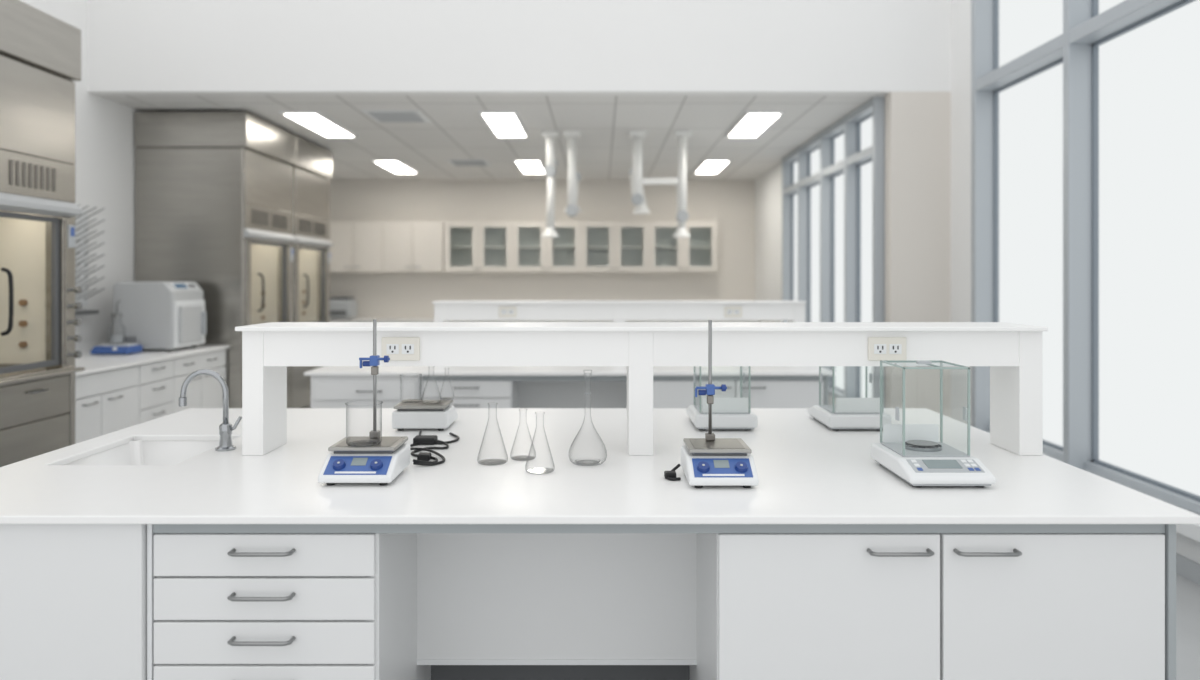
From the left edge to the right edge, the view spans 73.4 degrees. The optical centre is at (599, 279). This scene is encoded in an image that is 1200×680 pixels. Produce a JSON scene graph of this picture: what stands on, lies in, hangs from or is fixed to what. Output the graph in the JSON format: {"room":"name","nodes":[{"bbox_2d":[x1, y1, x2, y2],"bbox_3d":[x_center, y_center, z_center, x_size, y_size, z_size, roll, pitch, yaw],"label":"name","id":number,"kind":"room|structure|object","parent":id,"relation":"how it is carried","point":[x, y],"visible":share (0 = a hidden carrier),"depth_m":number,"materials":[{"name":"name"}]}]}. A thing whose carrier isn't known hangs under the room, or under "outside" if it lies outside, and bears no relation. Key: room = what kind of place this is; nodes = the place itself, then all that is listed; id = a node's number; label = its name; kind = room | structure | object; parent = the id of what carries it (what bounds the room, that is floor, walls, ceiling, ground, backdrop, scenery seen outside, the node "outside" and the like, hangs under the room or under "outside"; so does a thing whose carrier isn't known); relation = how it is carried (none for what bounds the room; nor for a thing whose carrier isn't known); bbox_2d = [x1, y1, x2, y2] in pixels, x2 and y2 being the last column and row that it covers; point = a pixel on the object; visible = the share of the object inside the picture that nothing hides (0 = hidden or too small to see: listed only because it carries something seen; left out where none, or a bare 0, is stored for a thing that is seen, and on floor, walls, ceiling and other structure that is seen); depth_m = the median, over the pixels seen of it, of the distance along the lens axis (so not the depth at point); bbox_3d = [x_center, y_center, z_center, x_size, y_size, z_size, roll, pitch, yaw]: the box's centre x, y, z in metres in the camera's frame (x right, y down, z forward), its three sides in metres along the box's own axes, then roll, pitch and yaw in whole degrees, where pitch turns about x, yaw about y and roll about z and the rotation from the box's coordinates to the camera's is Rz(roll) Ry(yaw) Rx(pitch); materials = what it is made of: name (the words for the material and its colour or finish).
{"room":"laboratory","nodes":[
{"label":"laboratory","id":0,"kind":"room"},
{"bbox_2d":[20,0,140,343],"bbox_3d":[-4.360,-0.730,6.110,0.120,4.500,13.420,0,0,0],"label":"wall","id":1,"kind":"structure","parent":0,"point":[104,128],"depth_m":6.96,"materials":[{"name":"white paint"}]},
{"bbox_2d":[75,204,104,314],"bbox_3d":[-4.203,-0.160,6.410,0.191,0.880,0.620,0,0,0],"label":"drying rack","id":2,"kind":"object","parent":1,"relation":"attached to","point":[81,221],"visible":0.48,"depth_m":6.61,"materials":[{"name":"white plastic"}]},
{"bbox_2d":[75,310,98,314],"bbox_3d":[-4.239,0.265,6.410,0.118,0.030,0.620,0,0,0],"label":"drip tray","id":3,"kind":"object","parent":2,"relation":"on","point":[78,312],"depth_m":6.59,"materials":[{"name":"grey plastic"}]},
{"bbox_2d":[101,96,873,179],"bbox_3d":[-0.880,-1.620,9.800,6.840,0.080,5.800,0,0,0],"label":"ceiling","id":4,"kind":"structure","parent":0,"point":[456,130],"depth_m":8.39,"materials":[{"name":"tile"}]},
{"bbox_2d":[279,111,357,137],"bbox_3d":[-2.830,-1.570,8.185,0.360,0.020,1.290,0,0,0],"label":"frame","id":5,"kind":"object","parent":4,"relation":"attached to","point":[283,113],"visible":0.95,"depth_m":7.92,"materials":[{"name":"white metal"}]},
{"bbox_2d":[285,114,352,136],"bbox_3d":[-2.830,-1.572,8.185,0.300,0.008,1.230,0,0,0],"label":"diffuser","id":6,"kind":"object","parent":5,"relation":"attached to","point":[313,121],"visible":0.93,"depth_m":8.17,"materials":[{"name":"white plastic"}]},
{"bbox_2d":[371,160,419,173],"bbox_3d":[-2.830,-1.570,11.200,0.360,0.020,1.260,0,0,0],"label":"frame","id":7,"kind":"object","parent":4,"relation":"attached to","point":[373,161],"visible":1,"depth_m":10.97,"materials":[{"name":"white metal"}]},
{"bbox_2d":[377,162,414,172],"bbox_3d":[-2.830,-1.572,11.200,0.300,0.008,1.200,0,0,0],"label":"diffuser","id":8,"kind":"object","parent":7,"relation":"attached to","point":[396,167],"visible":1,"depth_m":11.22,"materials":[{"name":"white plastic"}]},
{"bbox_2d":[361,110,430,122],"bbox_3d":[-1.950,-1.571,7.750,0.540,0.018,0.540,0,0,0],"label":"ceiling vent","id":9,"kind":"object","parent":4,"relation":"attached to","point":[380,116],"depth_m":7.69,"materials":[{"name":"grey metal"}]},
{"bbox_2d":[446,159,491,165],"bbox_3d":[-1.750,-1.571,10.800,0.540,0.018,0.540,0,0,0],"label":"ceiling vent","id":10,"kind":"object","parent":4,"relation":"attached to","point":[455,162],"depth_m":10.74,"materials":[{"name":"grey metal"}]},
{"bbox_2d":[478,111,528,137],"bbox_3d":[-0.960,-1.570,8.185,0.360,0.020,1.290,0,0,0],"label":"frame","id":11,"kind":"object","parent":4,"relation":"attached to","point":[480,113],"visible":0.96,"depth_m":7.83,"materials":[{"name":"white metal"}]},
{"bbox_2d":[483,114,524,136],"bbox_3d":[-0.960,-1.572,8.185,0.300,0.008,1.230,0,0,0],"label":"diffuser","id":12,"kind":"object","parent":11,"relation":"attached to","point":[504,125],"visible":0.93,"depth_m":8.17,"materials":[{"name":"white plastic"}]},
{"bbox_2d":[513,160,544,173],"bbox_3d":[-0.960,-1.570,11.200,0.360,0.020,1.260,0,0,0],"label":"frame","id":13,"kind":"object","parent":4,"relation":"attached to","point":[514,161],"visible":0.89,"depth_m":10.78,"materials":[{"name":"white plastic"}]},
{"bbox_2d":[517,162,543,172],"bbox_3d":[-0.960,-1.572,11.200,0.300,0.008,1.200,0,0,0],"label":"diffuser","id":14,"kind":"object","parent":13,"relation":"attached to","point":[527,167],"visible":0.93,"depth_m":11.22,"materials":[{"name":"white plastic"}]},
{"bbox_2d":[541,131,558,237],"bbox_3d":[-0.545,-1.028,8.755,0.210,1.105,0.490,0,0,0],"label":"extraction arm","id":15,"kind":"object","parent":4,"relation":"hanging from","point":[550,171],"visible":1,"depth_m":8.81},
{"bbox_2d":[541,227,558,237],"bbox_3d":[-0.550,-0.527,8.900,0.200,0.105,0.200,0,0,0],"label":"hood","id":16,"kind":"object","parent":15,"relation":"attached to","point":[550,232],"depth_m":8.84,"materials":[{"name":"white"}]},
{"bbox_2d":[563,131,581,216],"bbox_3d":[-0.300,-1.127,8.755,0.200,0.906,0.490,0,0,0],"label":"extraction arm","id":17,"kind":"object","parent":4,"relation":"hanging from","point":[574,177],"visible":1,"depth_m":8.56},
{"bbox_2d":[629,131,650,213],"bbox_3d":[0.435,-1.157,8.755,0.250,0.845,0.490,0,0,0],"label":"extraction arm","id":18,"kind":"object","parent":4,"relation":"hanging from","point":[638,199],"visible":1,"depth_m":8.55},
{"bbox_2d":[633,204,650,213],"bbox_3d":[0.460,-0.787,8.900,0.200,0.105,0.200,0,0,0],"label":"hood","id":19,"kind":"object","parent":18,"relation":"attached to","point":[641,209],"depth_m":8.84,"materials":[{"name":"white"}]},
{"bbox_2d":[642,178,677,184],"bbox_3d":[0.640,-1.055,8.600,0.380,0.070,0.080,0,0,0],"label":"beam","id":20,"kind":"structure","parent":18,"relation":"attached to","point":[645,181],"depth_m":8.56,"materials":[{"name":"white metal"}]},
{"bbox_2d":[673,131,691,237],"bbox_3d":[0.895,-1.028,8.755,0.210,1.105,0.490,0,0,0],"label":"extraction arm","id":21,"kind":"object","parent":4,"relation":"hanging from","point":[682,216],"visible":0.94,"depth_m":8.56},
{"bbox_2d":[673,227,689,237],"bbox_3d":[0.900,-0.527,8.900,0.200,0.105,0.200,0,0,0],"label":"hood","id":22,"kind":"object","parent":21,"relation":"attached to","point":[681,232],"depth_m":8.84,"materials":[{"name":"white"}]},
{"bbox_2d":[693,160,731,173],"bbox_3d":[1.550,-1.570,11.200,0.360,0.020,1.260,0,0,0],"label":"frame","id":23,"kind":"object","parent":4,"relation":"attached to","point":[704,161],"visible":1,"depth_m":10.89,"materials":[{"name":"white plastic"}]},
{"bbox_2d":[696,162,726,172],"bbox_3d":[1.550,-1.572,11.200,0.300,0.008,1.200,0,0,0],"label":"diffuser","id":24,"kind":"object","parent":23,"relation":"attached to","point":[708,167],"visible":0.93,"depth_m":11.22,"materials":[{"name":"white plastic"}]},
{"bbox_2d":[725,111,784,137],"bbox_3d":[1.550,-1.570,8.185,0.360,0.020,1.290,0,0,0],"label":"frame","id":25,"kind":"object","parent":4,"relation":"attached to","point":[746,113],"visible":0.96,"depth_m":7.86,"materials":[{"name":"white plastic"}]},
{"bbox_2d":[729,114,778,136],"bbox_3d":[1.550,-1.572,8.185,0.300,0.008,1.230,0,0,0],"label":"diffuser","id":26,"kind":"object","parent":25,"relation":"attached to","point":[752,125],"visible":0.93,"depth_m":8.17,"materials":[{"name":"white plastic"}]},
{"bbox_2d":[87,0,950,95],"bbox_3d":[-0.680,-2.280,6.825,7.240,1.400,0.150,0,0,0],"label":"wall","id":27,"kind":"structure","parent":0,"point":[135,47],"depth_m":6.75,"materials":[{"name":"white paint"}]},
{"bbox_2d":[329,180,754,317],"bbox_3d":[-0.880,-0.730,12.760,6.840,4.500,0.120,0,0,0],"label":"wall","id":28,"kind":"structure","parent":0,"point":[730,203],"depth_m":12.70,"materials":[{"name":"beige paint"}]},
{"bbox_2d":[329,221,443,271],"bbox_3d":[-3.325,-0.510,12.490,1.850,0.780,0.415,0,0,0],"label":"upper cabinet","id":29,"kind":"object","parent":28,"relation":"attached to","point":[358,246],"visible":0.91,"depth_m":12.32,"materials":[{"name":"beige laminate"}]},
{"bbox_2d":[444,221,716,271],"bbox_3d":[-0.295,-0.510,12.490,4.190,0.780,0.415,0,0,0],"label":"upper cabinet","id":30,"kind":"object","parent":28,"relation":"attached to","point":[469,246],"visible":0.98,"depth_m":12.39,"materials":[{"name":"beige laminate"}]},
{"bbox_2d":[330,318,759,321],"bbox_3d":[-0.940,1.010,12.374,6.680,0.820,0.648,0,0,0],"label":"countertop","id":31,"kind":"structure","parent":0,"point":[333,319],"depth_m":12.05,"materials":[{"name":"laminate"}]},
{"bbox_2d":[330,297,356,318],"bbox_3d":[-3.980,0.429,12.347,0.400,0.340,0.406,0,0,0],"label":"instrument","id":32,"kind":"object","parent":31,"relation":"on","point":[340,307],"visible":0.79,"depth_m":12.15,"materials":[{"name":"grey plastic"}]},
{"bbox_2d":[306,406,1199,679],"bbox_3d":[-0.550,1.545,6.150,7.900,0.050,13.500,0,0,0],"label":"floor","id":33,"kind":"structure","parent":0,"point":[1187,591],"depth_m":3.50,"materials":[{"name":"plastic"}]},
{"bbox_2d":[0,0,84,466],"bbox_3d":[-3.752,-0.025,4.394,1.075,3.090,1.312,0,0,0],"label":"fume hood","id":34,"kind":"object","parent":33,"relation":"on","point":[40,52],"visible":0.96,"depth_m":4.82,"materials":[{"name":"silver metal"}]},
{"bbox_2d":[18,299,27,305],"bbox_3d":[-3.570,0.140,4.981,0.040,0.039,0.025,0,0,0],"label":"outlet","id":35,"kind":"object","parent":34,"relation":"attached to","point":[21,302],"depth_m":4.97,"materials":[{"name":"gold metal"}]},
{"bbox_2d":[18,320,27,326],"bbox_3d":[-3.570,0.270,4.981,0.040,0.039,0.025,0,0,0],"label":"outlet","id":36,"kind":"object","parent":34,"relation":"attached to","point":[21,323],"depth_m":4.97,"materials":[{"name":"gold metal"}]},
{"bbox_2d":[18,341,27,347],"bbox_3d":[-3.570,0.400,4.981,0.040,0.039,0.025,0,0,0],"label":"outlet","id":37,"kind":"object","parent":34,"relation":"attached to","point":[21,344],"depth_m":4.97,"materials":[{"name":"gold metal"}]},
{"bbox_2d":[68,225,74,247],"bbox_3d":[-3.261,-0.270,4.968,0.013,0.140,0.055,0,0,0],"label":"monitor","id":38,"kind":"object","parent":34,"relation":"on","point":[71,228],"depth_m":4.96,"materials":[{"name":"grey plastic"}]},
{"bbox_2d":[71,227,74,235],"bbox_3d":[-3.254,-0.297,4.968,0.002,0.055,0.035,0,0,0],"label":"screen","id":39,"kind":"object","parent":34,"relation":"on","point":[72,228],"depth_m":4.97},
{"bbox_2d":[75,339,229,443],"bbox_3d":[-3.844,1.020,6.230,0.902,1.000,2.340,0,0,0],"label":"bench","id":40,"kind":"object","parent":33,"relation":"on","point":[114,392],"visible":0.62,"depth_m":6.08,"materials":[{"name":"laminate"}]},
{"bbox_2d":[90,343,142,353],"bbox_3d":[-3.920,0.560,6.530,0.300,0.078,0.220,0,0,0],"label":"magnetic stirrer","id":41,"kind":"object","parent":40,"relation":"on","point":[111,348],"visible":1,"depth_m":6.46,"materials":[{"name":"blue plastic"}]},
{"bbox_2d":[111,299,122,342],"bbox_3d":[-3.930,0.337,6.550,0.120,0.366,0.120,0,0,0],"label":"bottle","id":42,"kind":"object","parent":41,"relation":"on","point":[114,338],"visible":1,"depth_m":6.52,"materials":[{"name":"plastic"}]},
{"bbox_2d":[75,345,229,375],"bbox_3d":[-3.848,0.613,6.230,0.895,0.025,2.340,0,0,0],"label":"countertop","id":43,"kind":"structure","parent":40,"relation":"on","point":[92,363],"depth_m":6.23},
{"bbox_2d":[113,282,205,351],"bbox_3d":[-3.772,0.307,6.969,0.575,0.585,0.542,0,0,0],"label":"instrument","id":44,"kind":"object","parent":40,"relation":"on","point":[168,316],"visible":0.82,"depth_m":6.70,"materials":[{"name":"grey plastic"}]},
{"bbox_2d":[134,112,295,407],"bbox_3d":[-3.752,-0.015,8.004,1.075,3.070,1.192,0,0,0],"label":"fume hood","id":45,"kind":"object","parent":33,"relation":"on","point":[213,190],"visible":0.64,"depth_m":7.41,"materials":[{"name":"silver metal"}]},
{"bbox_2d":[290,248,292,260],"bbox_3d":[-3.261,-0.270,8.518,0.013,0.140,0.055,0,0,0],"label":"monitor","id":46,"kind":"object","parent":45,"relation":"on","point":[291,249],"depth_m":8.49,"materials":[{"name":"grey plastic"}]},
{"bbox_2d":[291,135,332,407],"bbox_3d":[-3.752,-0.015,9.191,1.075,3.070,1.177,0,0,0],"label":"fume hood","id":47,"kind":"object","parent":33,"relation":"on","point":[312,170],"visible":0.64,"depth_m":9.27,"materials":[{"name":"silver metal"}]},
{"bbox_2d":[304,301,834,407],"bbox_3d":[-0.198,0.839,6.076,3.455,1.362,1.747,0,0,0],"label":"bench","id":48,"kind":"object","parent":33,"relation":"on","point":[331,386],"visible":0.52,"depth_m":5.34,"materials":[{"name":"grey"}]},
{"bbox_2d":[499,306,515,316],"bbox_3d":[-0.680,0.235,5.927,0.130,0.080,0.010,0,0,0],"label":"outlet plate","id":49,"kind":"object","parent":48,"relation":"attached to","point":[504,311],"depth_m":5.92,"materials":[{"name":"white plastic"}]},
{"bbox_2d":[304,366,834,375],"bbox_3d":[-0.198,0.611,6.088,3.455,0.022,1.723,0,0,0],"label":"countertop","id":50,"kind":"structure","parent":48,"relation":"on","point":[325,370],"depth_m":5.28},
{"bbox_2d":[432,301,805,303],"bbox_3d":[0.140,0.166,6.048,2.745,0.015,0.305,0,0,0],"label":"shelf","id":51,"kind":"object","parent":48,"relation":"attached to","point":[434,302],"depth_m":5.90,"materials":[{"name":"white"}]},
{"bbox_2d":[724,306,741,316],"bbox_3d":[0.980,0.235,5.927,0.130,0.080,0.010,0,0,0],"label":"outlet plate","id":52,"kind":"object","parent":48,"relation":"attached to","point":[729,311],"depth_m":5.92,"materials":[{"name":"white plastic"}]},
{"bbox_2d":[0,322,1199,679],"bbox_3d":[-0.198,0.839,2.909,3.455,1.362,1.723,0,0,0],"label":"bench","id":53,"kind":"object","parent":33,"relation":"on","point":[147,550],"visible":0.98,"depth_m":2.17,"materials":[{"name":"white laminate"}]},
{"bbox_2d":[65,439,218,464],"bbox_3d":[-1.593,0.688,2.860,0.425,0.145,0.510,0,0,0],"label":"sink","id":54,"kind":"object","parent":53,"relation":"in","point":[117,451],"depth_m":3.09,"materials":[{"name":"white ceramic"}]},
{"bbox_2d":[179,369,241,450],"bbox_3d":[-1.375,0.457,2.850,0.220,0.284,0.068,0,0,0],"label":"sink faucet","id":55,"kind":"object","parent":53,"relation":"on","point":[225,428],"visible":0.99,"depth_m":2.84,"materials":[{"name":"silver metal"}]},
{"bbox_2d":[318,436,409,485],"bbox_3d":[-0.712,0.549,2.453,0.215,0.101,0.245,0,0,0],"label":"hotplate stirrer","id":56,"kind":"object","parent":53,"relation":"on","point":[365,459],"visible":0.98,"depth_m":2.39,"materials":[{"name":"white plastic"}]},
{"bbox_2d":[345,403,381,444],"bbox_3d":[-0.715,0.434,2.440,0.111,0.125,0.111,0,0,0],"label":"beaker","id":57,"kind":"object","parent":56,"relation":"on","point":[381,403],"visible":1,"depth_m":2.43,"materials":[{"name":"clear glass"}]},
{"bbox_2d":[359,319,389,437],"bbox_3d":[-0.711,0.311,2.541,0.097,0.372,0.037,0,0,0],"label":"stand","id":58,"kind":"object","parent":56,"relation":"on","point":[374,360],"visible":1,"depth_m":2.54,"materials":[{"name":"grey metal"}]},
{"bbox_2d":[369,430,379,437],"bbox_3d":[-0.712,0.487,2.545,0.028,0.020,0.028,0,0,0],"label":"socket","id":59,"kind":"object","parent":58,"relation":"attached to","point":[374,433],"depth_m":2.53,"materials":[{"name":"silver metal"}]},
{"bbox_2d":[386,344,398,353],"bbox_3d":[-0.706,0.235,2.741,0.042,0.034,0.002,0,0,0],"label":"socket","id":60,"kind":"object","parent":53,"relation":"attached to","point":[390,348],"depth_m":2.74,"materials":[{"name":"white plastic"}]},
{"bbox_2d":[382,337,419,360],"bbox_3d":[-0.680,0.235,2.747,0.130,0.080,0.010,0,0,0],"label":"outlet plate","id":61,"kind":"object","parent":53,"relation":"attached to","point":[397,348],"depth_m":2.74,"materials":[{"name":"white plastic"}]},
{"bbox_2d":[402,344,413,353],"bbox_3d":[-0.654,0.235,2.741,0.042,0.034,0.002,0,0,0],"label":"socket","id":62,"kind":"object","parent":53,"relation":"attached to","point":[406,348],"depth_m":2.74,"materials":[{"name":"white plastic"}]},
{"bbox_2d":[392,400,457,430],"bbox_3d":[-0.715,0.549,3.308,0.220,0.101,0.245,0,0,0],"label":"hotplate stirrer","id":63,"kind":"object","parent":53,"relation":"on","point":[409,414],"visible":1,"depth_m":3.19,"materials":[{"name":"white plastic"}]},
{"bbox_2d":[410,429,458,465],"bbox_3d":[-0.606,0.587,2.868,0.170,0.026,0.574,0,0,-3],"label":"power cable","id":64,"kind":"object","parent":53,"relation":"on","point":[423,458],"visible":0.95,"depth_m":2.82,"materials":[{"name":"black rubber"}]},
{"bbox_2d":[477,420,507,465],"bbox_3d":[-0.352,0.501,2.640,0.100,0.194,0.100,0,0,0],"label":"flask","id":65,"kind":"object","parent":53,"relation":"on","point":[488,464],"visible":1,"depth_m":2.62,"materials":[{"name":"clear glass"}]},
{"bbox_2d":[510,411,535,460],"bbox_3d":[-0.258,0.516,2.700,0.086,0.164,0.086,0,0,0],"label":"flask","id":66,"kind":"object","parent":53,"relation":"on","point":[526,411],"visible":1,"depth_m":2.68,"materials":[{"name":"clear glass"}]},
{"bbox_2d":[525,413,554,473],"bbox_3d":[-0.188,0.506,2.520,0.092,0.184,0.092,0,0,0],"label":"flask","id":67,"kind":"object","parent":53,"relation":"on","point":[544,413],"visible":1,"depth_m":2.50,"materials":[{"name":"clear glass"}]},
{"bbox_2d":[568,370,606,465],"bbox_3d":[-0.040,0.447,2.630,0.126,0.305,0.126,0,0,0],"label":"flask","id":68,"kind":"object","parent":53,"relation":"on","point":[585,370],"visible":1,"depth_m":2.62,"materials":[{"name":"clear glass"}]},
{"bbox_2d":[0,408,1199,523],"bbox_3d":[-0.198,0.611,2.909,3.455,0.022,1.723,0,0,0],"label":"countertop","id":69,"kind":"structure","parent":53,"relation":"on","point":[809,472],"depth_m":2.37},
{"bbox_2d":[235,322,1047,330],"bbox_3d":[0.140,0.166,2.868,2.745,0.015,0.305,0,0,0],"label":"shelf","id":70,"kind":"object","parent":53,"relation":"attached to","point":[271,326],"depth_m":2.74,"materials":[{"name":"white"}]},
{"bbox_2d":[664,464,680,480],"bbox_3d":[0.222,0.583,2.442,0.053,0.034,0.084,0,0,0],"label":"power cable","id":71,"kind":"object","parent":53,"relation":"on","point":[670,475],"visible":1,"depth_m":2.42,"materials":[{"name":"black rubber"}]},
{"bbox_2d":[681,438,758,487],"bbox_3d":[0.355,0.549,2.422,0.200,0.101,0.245,0,0,0],"label":"hotplate stirrer","id":72,"kind":"object","parent":53,"relation":"on","point":[721,461],"visible":1,"depth_m":2.36,"materials":[{"name":"white plastic"}]},
{"bbox_2d":[695,320,726,440],"bbox_3d":[0.344,0.311,2.495,0.097,0.372,0.037,0,0,0],"label":"stand","id":73,"kind":"object","parent":72,"relation":"on","point":[710,388],"visible":1,"depth_m":2.49,"materials":[{"name":"grey metal"}]},
{"bbox_2d":[705,433,714,440],"bbox_3d":[0.342,0.487,2.500,0.028,0.020,0.028,0,0,0],"label":"socket","id":74,"kind":"object","parent":73,"relation":"attached to","point":[708,436],"depth_m":2.49,"materials":[{"name":"silver metal"}]},
{"bbox_2d":[686,366,756,430],"bbox_3d":[0.500,0.426,3.355,0.248,0.346,0.350,0,0,0],"label":"analytical balance","id":75,"kind":"object","parent":53,"relation":"on","point":[727,413],"visible":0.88,"depth_m":3.21,"materials":[{"name":"white plastic"}]},
{"bbox_2d":[807,366,890,430],"bbox_3d":[1.030,0.426,3.355,0.248,0.346,0.350,0,0,0],"label":"analytical balance","id":76,"kind":"object","parent":53,"relation":"on","point":[848,413],"visible":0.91,"depth_m":3.21,"materials":[{"name":"white plastic"}]},
{"bbox_2d":[874,344,885,353],"bbox_3d":[0.954,0.235,2.741,0.042,0.034,0.002,0,0,0],"label":"socket","id":77,"kind":"object","parent":53,"relation":"attached to","point":[878,348],"depth_m":2.74,"materials":[{"name":"white plastic"}]},
{"bbox_2d":[868,337,905,360],"bbox_3d":[0.980,0.235,2.747,0.130,0.080,0.010,0,0,0],"label":"outlet plate","id":78,"kind":"object","parent":53,"relation":"attached to","point":[879,348],"depth_m":2.74,"materials":[{"name":"white plastic"}]},
{"bbox_2d":[889,344,901,353],"bbox_3d":[1.006,0.235,2.741,0.042,0.034,0.002,0,0,0],"label":"socket","id":79,"kind":"object","parent":53,"relation":"attached to","point":[893,348],"depth_m":2.74,"materials":[{"name":"white plastic"}]},
{"bbox_2d":[871,360,995,486],"bbox_3d":[1.012,0.426,2.475,0.248,0.346,0.350,0,0,0],"label":"analytical balance","id":80,"kind":"object","parent":53,"relation":"on","point":[914,453],"visible":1,"depth_m":2.43,"materials":[{"name":"white plastic"}]},
{"bbox_2d":[1176,553,1199,584],"bbox_3d":[2.993,1.470,2.890,0.015,0.100,6.980,0,0,0],"label":"baseboard","id":81,"kind":"structure","parent":33,"relation":"on","point":[1189,569],"depth_m":4.09,"materials":[{"name":"grey plastic"}]},
{"bbox_2d":[755,162,781,321],"bbox_3d":[2.500,-0.030,11.575,0.120,3.100,2.250,0,0,0],"label":"wall","id":82,"kind":"structure","parent":0,"point":[768,187],"depth_m":11.66,"materials":[{"name":"beige paint"}]},
{"bbox_2d":[791,113,871,397],"bbox_3d":[2.478,-0.189,8.677,0.037,2.774,3.547,0,0,0],"label":"gasket","id":83,"kind":"object","parent":82,"relation":"attached to","point":[870,115],"visible":0.27,"depth_m":8.56,"materials":[{"name":"grey"}]},
{"bbox_2d":[828,395,835,404],"bbox_3d":[2.500,1.355,8.675,0.120,0.330,3.550,0,0,0],"label":"sill","id":84,"kind":"structure","parent":82,"relation":"attached to","point":[829,397],"depth_m":8.52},
{"bbox_2d":[794,117,871,397],"bbox_3d":[2.507,-0.195,8.676,0.015,2.770,3.546,0,0,0],"label":"pane","id":85,"kind":"object","parent":82,"relation":"attached to","point":[866,126],"visible":0.07,"depth_m":8.37,"materials":[{"name":"glass"}]},
{"bbox_2d":[782,96,884,407],"bbox_3d":[2.430,-0.194,8.678,0.140,2.768,3.525,0,0,0],"label":"frame","id":86,"kind":"object","parent":82,"relation":"attached to","point":[876,105],"visible":0.65,"depth_m":7.72,"materials":[{"name":"silver metal"}]},
{"bbox_2d":[885,92,950,417],"bbox_3d":[2.690,-0.030,6.825,0.500,3.100,0.150,0,0,0],"label":"wall return","id":87,"kind":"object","parent":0,"point":[917,124],"depth_m":6.75,"materials":[{"name":"beige paint"}]},
{"bbox_2d":[951,0,970,425],"bbox_3d":[3.120,-0.730,6.640,0.360,4.500,0.520,0,0,0],"label":"wall pier","id":88,"kind":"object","parent":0,"point":[960,9],"depth_m":6.57,"materials":[{"name":"white paint"}]},
{"bbox_2d":[1176,532,1199,563],"bbox_3d":[3.150,1.395,2.890,0.300,0.250,6.980,0,0,0],"label":"sill","id":89,"kind":"structure","parent":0,"point":[1187,547],"depth_m":4.10,"materials":[{"name":"laminate"}]},
{"bbox_2d":[988,432,1199,541],"bbox_3d":[3.100,1.230,2.890,0.400,0.080,6.980,0,0,0],"label":"trim","id":90,"kind":"structure","parent":89,"relation":"on","point":[1192,531],"depth_m":3.99,"materials":[{"name":"white plastic"}]},
{"bbox_2d":[971,0,1199,513],"bbox_3d":[3.030,-0.895,3.138,0.180,4.170,6.475,0,0,0],"label":"frame","id":91,"kind":"object","parent":90,"relation":"on","point":[1080,30],"visible":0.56,"depth_m":5.05,"materials":[{"name":"silver metal"}]},
{"bbox_2d":[994,0,1199,501],"bbox_3d":[3.102,-0.895,3.147,0.033,4.206,6.493,0,0,0],"label":"gasket","id":92,"kind":"structure","parent":91,"relation":"attached to","point":[1095,3],"depth_m":5.03,"materials":[{"name":"grey"}]},
{"bbox_2d":[999,0,1199,495],"bbox_3d":[3.127,-0.895,3.140,0.015,4.170,6.480,0,0,0],"label":"pane","id":93,"kind":"object","parent":91,"relation":"attached to","point":[1149,74],"depth_m":4.74,"materials":[{"name":"glass"}]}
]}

